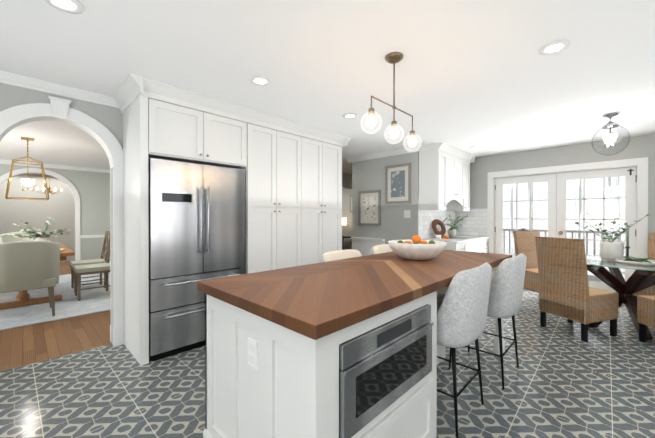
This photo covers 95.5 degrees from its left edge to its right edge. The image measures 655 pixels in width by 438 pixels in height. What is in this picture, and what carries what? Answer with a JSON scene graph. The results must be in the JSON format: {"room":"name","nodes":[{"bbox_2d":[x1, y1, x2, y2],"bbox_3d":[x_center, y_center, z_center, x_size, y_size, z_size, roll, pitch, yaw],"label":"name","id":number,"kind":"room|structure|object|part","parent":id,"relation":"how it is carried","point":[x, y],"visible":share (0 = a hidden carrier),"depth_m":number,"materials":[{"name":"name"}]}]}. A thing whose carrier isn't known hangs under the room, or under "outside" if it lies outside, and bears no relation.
{"room":"kitchen","nodes":[
{"label":"kitchen","id":0,"kind":"room"},
{"bbox_2d":[0,261,111,371],"bbox_3d":[-3.846,1.253,7.139,8.130,0.001,11.000,0,0,44],"label":"floor","id":1,"kind":"structure","parent":0,"point":[28,345],"depth_m":3.15,"materials":[{"name":"brown wood"}]},
{"bbox_2d":[0,272,110,330],"bbox_3d":[-5.033,1.259,4.663,3.700,0.012,4.200,0,0,44],"label":"dining rug","id":2,"kind":"object","parent":1,"relation":"on","point":[91,301],"visible":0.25,"depth_m":4.33,"materials":[{"name":"grey carpet"}]},
{"bbox_2d":[0,232,44,242],"bbox_3d":[-5.832,0.755,5.694,0.631,0.983,0.661,0,0,44],"label":"dining chair","id":3,"kind":"object","parent":2,"relation":"on","point":[5,238],"visible":0.12,"depth_m":5.78,"materials":[{"name":"grey fabric"}]},
{"bbox_2d":[0,241,59,315],"bbox_3d":[-3.839,0.764,3.771,0.631,0.983,0.661,0,0,44],"label":"dining chair","id":4,"kind":"object","parent":2,"relation":"on","point":[26,265],"visible":0.98,"depth_m":3.61,"materials":[{"name":"grey fabric"}]},
{"bbox_2d":[0,244,74,309],"bbox_3d":[-4.832,0.875,4.723,2.000,0.751,1.070,0,0,44],"label":"dining table","id":5,"kind":"object","parent":2,"relation":"on","point":[23,298],"visible":0.31,"depth_m":4.30,"materials":[{"name":"brown wood"}]},
{"bbox_2d":[7,217,70,250],"bbox_3d":[-4.548,0.240,4.510,1.102,0.520,1.068,0,0,44],"label":"centerpiece","id":6,"kind":"object","parent":5,"relation":"on","point":[38,237],"visible":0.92,"depth_m":4.74,"materials":[{"name":"green plant"}]},
{"bbox_2d":[70,231,109,291],"bbox_3d":[-4.228,0.745,5.338,0.460,1.006,0.555,0,0,44],"label":"dining chair","id":7,"kind":"object","parent":2,"relation":"on","point":[106,242],"visible":0.62,"depth_m":5.31,"materials":[{"name":"brown wood"}]},
{"bbox_2d":[73,246,109,300],"bbox_3d":[-3.742,0.747,4.835,0.460,1.006,0.555,0,0,44],"label":"dining chair","id":8,"kind":"object","parent":2,"relation":"on","point":[80,270],"visible":0.56,"depth_m":4.70,"materials":[{"name":"grey fabric"}]},
{"bbox_2d":[0,289,654,437],"bbox_3d":[1.220,1.283,1.164,7.470,0.001,9.550,0,0,44],"label":"floor","id":9,"kind":"structure","parent":0,"point":[562,380],"depth_m":2.21,"materials":[{"name":"grey tile"}]},
{"bbox_2d":[148,158,244,360],"bbox_3d":[-1.438,0.370,3.142,0.713,1.805,0.920,0,0,44],"label":"fridge","id":10,"kind":"object","parent":9,"relation":"on","point":[196,223],"visible":0.79,"depth_m":2.83,"materials":[{"name":"grey metal"}]},
{"bbox_2d":[241,110,304,273],"bbox_3d":[-0.839,0.040,3.827,0.647,2.459,0.883,0,0,44],"label":"tall cabinet","id":11,"kind":"object","parent":9,"relation":"on","point":[293,193],"depth_m":3.56,"materials":[{"name":"white wood"}]},
{"bbox_2d":[305,126,344,264],"bbox_3d":[-0.316,0.037,4.361,0.647,2.459,0.862,0,0,44],"label":"tall cabinet","id":12,"kind":"object","parent":9,"relation":"on","point":[323,152],"depth_m":4.14,"materials":[{"name":"white wood"}]},
{"bbox_2d":[320,249,361,261],"bbox_3d":[0.255,0.781,2.505,0.498,0.991,0.563,0,0,44],"label":"stool","id":13,"kind":"object","parent":9,"relation":"on","point":[337,255],"visible":0.15,"depth_m":2.63,"materials":[{"name":"fabric"}]},
{"bbox_2d":[203,266,504,437],"bbox_3d":[0.524,0.838,2.208,0.952,0.879,2.499,0,0,44],"label":"kitchen island","id":14,"kind":"object","parent":9,"relation":"on","point":[374,376],"visible":0.71,"depth_m":1.31,"materials":[{"name":"white wood"}]},
{"bbox_2d":[197,250,511,339],"bbox_3d":[0.507,0.372,2.225,0.960,0.050,2.545,0,0,44],"label":"island countertop","id":15,"kind":"structure","parent":14,"relation":"on","point":[315,301],"depth_m":1.53,"materials":[{"name":"brown wood"}]},
{"bbox_2d":[388,235,446,259],"bbox_3d":[0.760,0.244,2.540,0.484,0.202,0.484,0,0,44],"label":"bowl","id":16,"kind":"object","parent":15,"relation":"on","point":[416,247],"visible":1,"depth_m":2.39,"materials":[{"name":"white ceramic"}]},
{"bbox_3d":[0.170,0.656,1.511,0.430,0.360,0.730,0,0,44],"label":"microwave drawer","id":17,"kind":"part","parent":14,"relation":"part of","materials":[{"name":"grey metal"}]},
{"bbox_2d":[370,244,392,254],"bbox_3d":[0.751,0.778,3.055,0.498,0.991,0.563,0,0,44],"label":"stool","id":18,"kind":"object","parent":9,"relation":"on","point":[382,248],"visible":0.06,"depth_m":3.14,"materials":[{"name":"fabric"}]},
{"bbox_2d":[444,243,476,293],"bbox_3d":[2.044,0.828,5.073,0.615,0.870,0.882,0,0,44],"label":"base cabinet","id":19,"kind":"object","parent":9,"relation":"on","point":[470,247],"depth_m":4.74,"materials":[{"name":"white wood"}]},
{"bbox_2d":[421,235,488,242],"bbox_3d":[2.312,0.372,5.334,0.630,0.040,1.633,0,0,44],"label":"countertop","id":20,"kind":"structure","parent":19,"relation":"on","point":[444,238],"depth_m":5.07,"materials":[{"name":"white stone"}]},
{"bbox_2d":[437,262,491,437],"bbox_3d":[0.790,0.784,1.996,0.498,0.991,0.563,0,0,44],"label":"stool","id":21,"kind":"object","parent":9,"relation":"on","point":[462,305],"visible":0.77,"depth_m":1.73,"materials":[{"name":"fabric"}]},
{"bbox_2d":[477,239,488,252],"bbox_3d":[2.575,0.825,5.615,0.615,0.870,0.867,0,0,44],"label":"base cabinet","id":22,"kind":"object","parent":9,"relation":"on","point":[482,244],"depth_m":5.45,"materials":[{"name":"white wood"}]},
{"bbox_2d":[448,253,526,388],"bbox_3d":[1.357,0.781,2.504,0.498,0.991,0.563,0,0,44],"label":"stool","id":23,"kind":"object","parent":9,"relation":"on","point":[506,291],"visible":0.62,"depth_m":2.24,"materials":[{"name":"fabric"}]},
{"bbox_2d":[513,231,539,291],"bbox_3d":[3.269,0.736,4.533,0.490,1.060,0.590,0,0,-15],"label":"wicker chair","id":24,"kind":"object","parent":9,"relation":"on","point":[524,243],"visible":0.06,"depth_m":4.69,"materials":[{"name":"brown wicker"}]},
{"bbox_2d":[535,236,617,341],"bbox_3d":[2.776,0.742,3.339,0.590,1.060,0.490,0,0,-18],"label":"wicker chair","id":25,"kind":"object","parent":9,"relation":"on","point":[568,293],"visible":1,"depth_m":3.18,"materials":[{"name":"brown wicker"}]},
{"bbox_2d":[575,213,654,339],"bbox_3d":[3.542,0.614,3.540,1.208,1.380,1.208,0,0,44],"label":"dining table","id":26,"kind":"object","parent":9,"relation":"on","point":[612,257],"visible":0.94,"depth_m":3.48,"materials":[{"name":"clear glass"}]},
{"bbox_3d":[3.542,0.520,3.540,1.208,0.012,1.208,0,0,44],"label":"breakfast table glass","id":27,"kind":"part","parent":26,"relation":"part of","materials":[{"name":"green"}]},
{"bbox_2d":[628,233,654,295],"bbox_3d":[4.392,0.739,3.873,0.590,1.060,0.490,0,0,-21],"label":"wicker chair","id":28,"kind":"object","parent":9,"relation":"on","point":[650,291],"visible":0.19,"depth_m":4.11,"materials":[{"name":"brown wicker"}]},
{"bbox_2d":[637,295,654,341],"bbox_3d":[3.425,0.745,2.777,0.490,1.060,0.590,0,0,9],"label":"wicker chair","id":29,"kind":"object","parent":9,"relation":"on","point":[645,311],"visible":0.98,"depth_m":3.03,"materials":[{"name":"brown wicker"}]},
{"bbox_2d":[0,83,654,343],"bbox_3d":[-1.176,0.036,4.414,15.750,2.460,11.150,0,0,44],"label":"wall","id":30,"kind":"structure","parent":0,"point":[93,189],"depth_m":5.71,"materials":[{"name":"grey paint"}]},
{"bbox_2d":[0,70,123,346],"bbox_3d":[-3.343,0.050,1.691,0.064,2.460,3.746,0,0,44],"label":"trim","id":31,"kind":"structure","parent":30,"relation":"attached to","point":[58,108],"depth_m":2.96,"materials":[{"name":"white"}]},
{"bbox_2d":[129,82,248,168],"bbox_3d":[-1.464,-0.880,3.184,0.647,0.614,0.973,0,0,44],"label":"upper cabinet","id":32,"kind":"object","parent":30,"relation":"attached to","point":[166,123],"depth_m":2.83,"materials":[{"name":"white wood"}]},
{"bbox_2d":[350,195,351,211],"bbox_3d":[0.898,-0.485,9.603,0.450,0.550,0.025,0,0,44],"label":"framed picture","id":33,"kind":"object","parent":30,"relation":"attached to","point":[350,203],"visible":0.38,"depth_m":9.72,"materials":[{"name":"grey wood"}]},
{"bbox_2d":[358,190,380,225],"bbox_3d":[0.796,-0.195,5.673,0.515,0.670,0.025,0,0,44],"label":"picture","id":34,"kind":"object","parent":30,"relation":"attached to","point":[369,207],"visible":0.96,"depth_m":5.67,"materials":[{"name":"beige paper"}]},
{"bbox_2d":[344,143,437,255],"bbox_3d":[1.071,0.031,5.380,1.870,2.460,0.064,0,0,44],"label":"trim","id":35,"kind":"structure","parent":30,"relation":"attached to","point":[363,245],"depth_m":5.67,"materials":[{"name":"white wood"}]},
{"bbox_2d":[385,163,410,203],"bbox_3d":[1.237,-0.603,5.239,0.510,0.690,0.025,0,0,44],"label":"picture","id":36,"kind":"object","parent":30,"relation":"attached to","point":[397,183],"visible":0.98,"depth_m":5.23,"materials":[{"name":"blue paper"}]},
{"bbox_2d":[404,210,409,217],"bbox_3d":[1.372,-0.072,5.122,0.120,0.130,0.010,0,0,44],"label":"switch plate","id":37,"kind":"object","parent":30,"relation":"attached to","point":[406,213],"visible":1,"depth_m":5.12,"materials":[{"name":"white plastic"}]},
{"bbox_2d":[419,143,475,210],"bbox_3d":[2.192,-0.669,5.367,0.425,1.060,1.490,0,0,44],"label":"upper cabinet","id":38,"kind":"object","parent":30,"relation":"attached to","point":[444,176],"visible":1,"depth_m":4.95,"materials":[{"name":"white wood"}]},
{"bbox_2d":[418,197,486,238],"bbox_3d":[2.313,-0.004,5.350,0.624,0.708,1.628,0,0,44],"label":"tile backsplash","id":39,"kind":"structure","parent":30,"relation":"attached to","point":[474,223],"depth_m":5.79,"materials":[{"name":"white tile"}]},
{"bbox_2d":[495,173,556,255],"bbox_3d":[3.547,0.236,5.377,0.941,2.000,0.057,0,0,44],"label":"french door","id":40,"kind":"structure","parent":30,"relation":"in","point":[551,179],"depth_m":5.36,"materials":[{"name":"white wood"}]},
{"bbox_2d":[557,167,636,291],"bbox_3d":[4.199,0.240,4.690,0.941,2.000,0.125,0,0,44],"label":"french door","id":41,"kind":"structure","parent":30,"relation":"in","point":[630,199],"depth_m":4.63,"materials":[{"name":"white wood"}]},
{"bbox_2d":[0,0,654,174],"bbox_3d":[-1.177,-1.244,4.514,16.000,0.100,11.400,0,0,44],"label":"ceiling","id":42,"kind":"structure","parent":0,"point":[487,77],"depth_m":2.27,"materials":[{"name":"white paint"}]},
{"bbox_2d":[5,137,49,199],"bbox_3d":[-4.472,-0.739,4.439,0.456,0.908,0.458,0,0,44],"label":"lantern chandelier","id":43,"kind":"object","parent":42,"relation":"hanging from","point":[27,163],"visible":1,"depth_m":4.43,"materials":[{"name":"gold metal"}]},
{"bbox_2d":[36,176,61,193],"bbox_3d":[-6.971,-0.907,7.460,0.413,0.605,0.472,0,0,44],"label":"light","id":44,"kind":"object","parent":42,"relation":"hanging from","point":[49,189],"visible":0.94,"depth_m":7.45,"materials":[{"name":"gold metal"}]},
{"bbox_2d":[44,0,83,13],"bbox_3d":[-1.437,-1.173,1.619,0.176,0.011,0.176,0,0,44],"label":"recessed light","id":45,"kind":"object","parent":42,"relation":"in","point":[73,6],"visible":1,"depth_m":1.64,"materials":[{"name":"white"}]},
{"bbox_2d":[250,76,270,85],"bbox_3d":[-0.577,-1.178,2.554,0.176,0.011,0.176,0,0,44],"label":"recessed light","id":46,"kind":"object","parent":42,"relation":"in","point":[260,80],"visible":1,"depth_m":2.55,"materials":[{"name":"white"}]},
{"bbox_2d":[343,113,357,118],"bbox_3d":[0.262,-1.182,3.440,0.176,0.011,0.176,0,0,44],"label":"recessed light","id":47,"kind":"object","parent":42,"relation":"in","point":[350,115],"visible":1,"depth_m":3.43,"materials":[{"name":"white"}]},
{"bbox_2d":[361,52,421,151],"bbox_3d":[0.484,-0.857,2.175,0.144,0.652,0.694,0,0,44],"label":"chandelier","id":48,"kind":"object","parent":42,"relation":"hanging from","point":[393,58],"visible":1,"depth_m":2.17,"materials":[{"name":"clear glass"}]},
{"bbox_2d":[538,40,569,54],"bbox_3d":[1.564,-1.175,2.054,0.176,0.011,0.176,0,0,44],"label":"recessed light","id":49,"kind":"object","parent":42,"relation":"in","point":[554,47],"visible":1,"depth_m":2.05,"materials":[{"name":"white"}]},
{"bbox_2d":[591,113,629,155],"bbox_3d":[3.240,-0.955,3.409,0.323,0.467,0.323,0,0,44],"label":"globe light","id":50,"kind":"object","parent":42,"relation":"attached to","point":[610,124],"visible":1,"depth_m":3.38,"materials":[{"name":"clear glass"}]},
{"bbox_2d":[342,236,351,249],"bbox_3d":[0.467,0.910,9.563,0.500,0.660,0.500,0,0,44],"label":"table","id":51,"kind":"object","parent":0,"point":[343,237],"visible":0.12,"depth_m":9.32,"materials":[{"name":"black wood"}]},
{"bbox_2d":[342,218,345,236],"bbox_3d":[0.467,0.279,9.559,0.280,0.600,0.280,0,0,44],"label":"light","id":52,"kind":"object","parent":51,"relation":"on","point":[343,221],"visible":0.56,"depth_m":9.44,"materials":[{"name":"white metal"}]},
{"label":"outside","id":53,"kind":"structure","parent":0,"visible":0},
{"bbox_2d":[502,176,624,278],"bbox_3d":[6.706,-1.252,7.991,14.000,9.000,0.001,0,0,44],"label":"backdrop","id":54,"kind":"structure","parent":53,"point":[575,208],"depth_m":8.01,"materials":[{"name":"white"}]},
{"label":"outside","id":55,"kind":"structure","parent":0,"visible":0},
{"bbox_2d":[503,228,624,281],"bbox_3d":[4.782,0.818,6.036,6.000,1.120,2.500,0,0,44],"label":"deck railing","id":56,"kind":"object","parent":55,"point":[593,278],"depth_m":6.66,"materials":[{"name":"grey"}]}
]}

